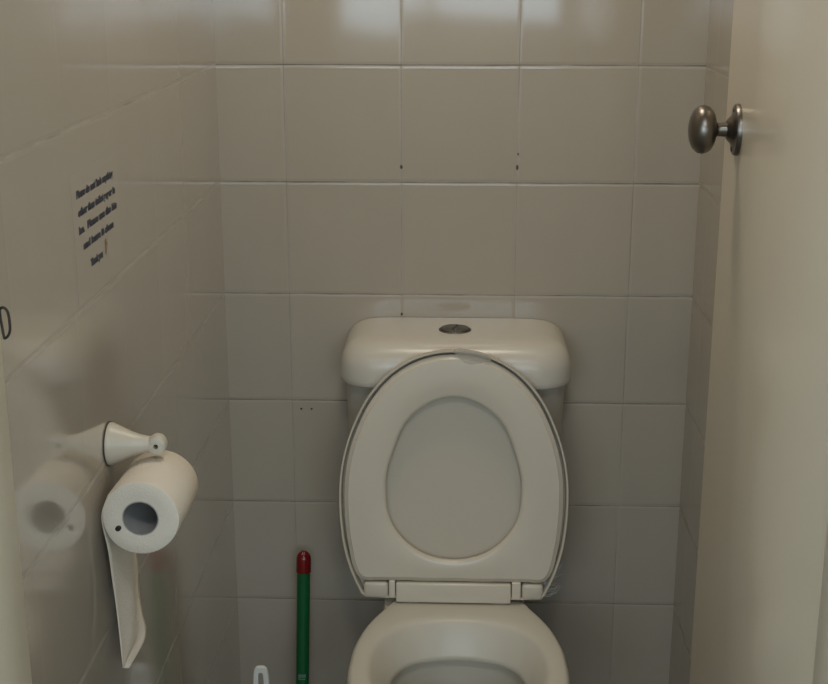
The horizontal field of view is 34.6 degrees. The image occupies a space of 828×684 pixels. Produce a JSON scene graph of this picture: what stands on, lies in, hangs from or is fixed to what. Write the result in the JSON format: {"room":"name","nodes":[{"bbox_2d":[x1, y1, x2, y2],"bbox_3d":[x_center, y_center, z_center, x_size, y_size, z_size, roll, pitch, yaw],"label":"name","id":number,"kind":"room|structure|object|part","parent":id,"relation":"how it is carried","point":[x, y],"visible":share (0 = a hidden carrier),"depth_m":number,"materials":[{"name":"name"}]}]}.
{"room":"public restroom","nodes":[
{"label":"public restroom","id":0,"kind":"room"},
{"bbox_2d":[0,0,240,683],"bbox_3d":[-0.410,-0.221,1.649,0.100,2.420,1.312,1,16,2],"label":"wall","id":1,"kind":"structure","parent":0,"point":[82,82],"depth_m":1.60,"materials":[{"name":"tile"}]},
{"bbox_2d":[70,150,122,308],"bbox_3d":[-0.364,-0.135,1.536,0.001,0.147,0.195,1,16,2],"label":"notice","id":2,"kind":"object","parent":1,"relation":"attached to","point":[94,188],"visible":1,"depth_m":1.53,"materials":[{"name":"beige paper"}]},
{"bbox_2d":[103,421,167,465],"bbox_3d":[-0.331,0.135,1.586,0.070,0.076,0.110,1,16,2],"label":"toilet paper holder","id":3,"kind":"object","parent":1,"relation":"attached to","point":[120,443],"visible":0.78,"depth_m":1.58,"materials":[{"name":"white plastic"}]},
{"bbox_3d":[-0.340,0.122,1.591,0.049,0.052,0.052,1,16,2],"label":"post","id":4,"kind":"part","parent":3,"relation":"part of","materials":[{"name":"white plastic"}]},
{"bbox_2d":[101,450,197,667],"bbox_3d":[-0.313,0.262,1.611,0.092,0.249,0.130,1,16,2],"label":"toilet roll","id":5,"kind":"object","parent":3,"relation":"hanging from","point":[146,508],"visible":1,"depth_m":1.56,"materials":[{"name":"beige paper"}]},
{"bbox_2d":[213,0,709,683],"bbox_3d":[0.078,-0.414,2.311,1.028,2.420,0.100,1,16,2],"label":"wall","id":6,"kind":"structure","parent":0,"point":[522,159],"depth_m":2.33,"materials":[{"name":"tile"}]},
{"bbox_2d":[669,0,733,683],"bbox_3d":[0.517,-0.212,1.617,0.100,2.420,1.312,1,16,2],"label":"wall","id":7,"kind":"structure","parent":0,"point":[721,11],"depth_m":2.26,"materials":[{"name":"tile"}]},
{"bbox_3d":[-0.136,1.312,0.894,3.500,0.100,3.800,1,16,2],"label":"floor","id":8,"kind":"structure","parent":0,"visible":0},
{"bbox_2d":[296,550,310,683],"bbox_3d":[-0.212,0.587,2.473,0.100,0.407,0.082,1,16,2],"label":"broom","id":9,"kind":"object","parent":8,"relation":"on","point":[303,560],"visible":1,"depth_m":2.46,"materials":[{"name":"green plastic"}]},
{"bbox_2d":[339,317,570,683],"bbox_3d":[0.064,0.447,2.175,0.394,0.843,0.637,1,16,2],"label":"toilet","id":10,"kind":"object","parent":8,"relation":"on","point":[454,487],"visible":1,"depth_m":2.22,"materials":[{"name":"beige ceramic"}]},
{"bbox_3d":[0.066,0.212,2.214,0.367,0.390,0.057,1,16,2],"label":"seat","id":11,"kind":"part","parent":10,"relation":"part of","materials":[{"name":"beige plastic"}]},
{"bbox_3d":[0.066,0.222,2.220,0.383,0.427,0.069,1,16,2],"label":"lid","id":12,"kind":"part","parent":10,"relation":"part of","materials":[{"name":"beige plastic"}]},
{"bbox_3d":[0.072,0.019,2.289,0.394,0.076,0.179,1,16,2],"label":"cistern lid","id":13,"kind":"part","parent":10,"relation":"part of","materials":[{"name":"white ceramic"}]},
{"bbox_2d":[542,564,561,596],"bbox_3d":[0.234,0.393,2.258,0.038,0.076,0.034,1,16,2],"label":"cobweb","id":14,"kind":"object","parent":10,"relation":"on","point":[561,564],"visible":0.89,"depth_m":2.25,"materials":[{"name":"grey"}]},
{"bbox_3d":[-0.251,0.799,2.249,0.108,0.125,0.108,1,16,2],"label":"pot","id":15,"kind":"object","parent":8,"relation":"on","visible":0},
{"bbox_2d":[253,665,269,683],"bbox_3d":[-0.251,0.684,2.216,0.068,0.324,0.068,1,16,2],"label":"toilet brush","id":16,"kind":"object","parent":15,"relation":"in","point":[258,669],"visible":1,"depth_m":2.17,"materials":[{"name":"beige plastic"}]},
{"bbox_3d":[-0.121,-0.018,0.951,3.500,2.420,0.120,1,16,2],"label":"wall","id":17,"kind":"structure","parent":0,"visible":0},
{"bbox_2d":[0,306,31,683],"bbox_3d":[-0.355,0.137,0.992,0.092,2.100,0.145,1,16,2],"label":"trim","id":18,"kind":"structure","parent":17,"relation":"attached to","point":[15,668],"depth_m":1.02,"materials":[{"name":"beige paint"}]},
{"bbox_3d":[-0.313,-0.015,1.018,0.009,0.027,0.002,1,16,2],"label":"strike plate","id":19,"kind":"part","parent":18,"relation":"part of","materials":[{"name":"grey metal"}]},
{"bbox_2d":[688,0,827,683],"bbox_3d":[0.359,0.059,1.379,0.096,2.008,0.681,1,16,2],"label":"door","id":20,"kind":"structure","parent":17,"relation":"in","point":[764,511],"depth_m":1.34,"materials":[{"name":"beige paint"}]},
{"bbox_3d":[0.342,-0.247,1.545,0.046,0.057,0.056,1,16,2],"label":"knob","id":21,"kind":"part","parent":20,"relation":"part of","materials":[{"name":"grey metal"}]},
{"bbox_2d":[812,523,827,683],"bbox_3d":[0.377,0.144,0.967,0.137,2.100,0.145,1,16,2],"label":"trim","id":22,"kind":"structure","parent":17,"relation":"attached to","point":[820,673],"depth_m":1.00,"materials":[{"name":"beige paint"}]}
]}

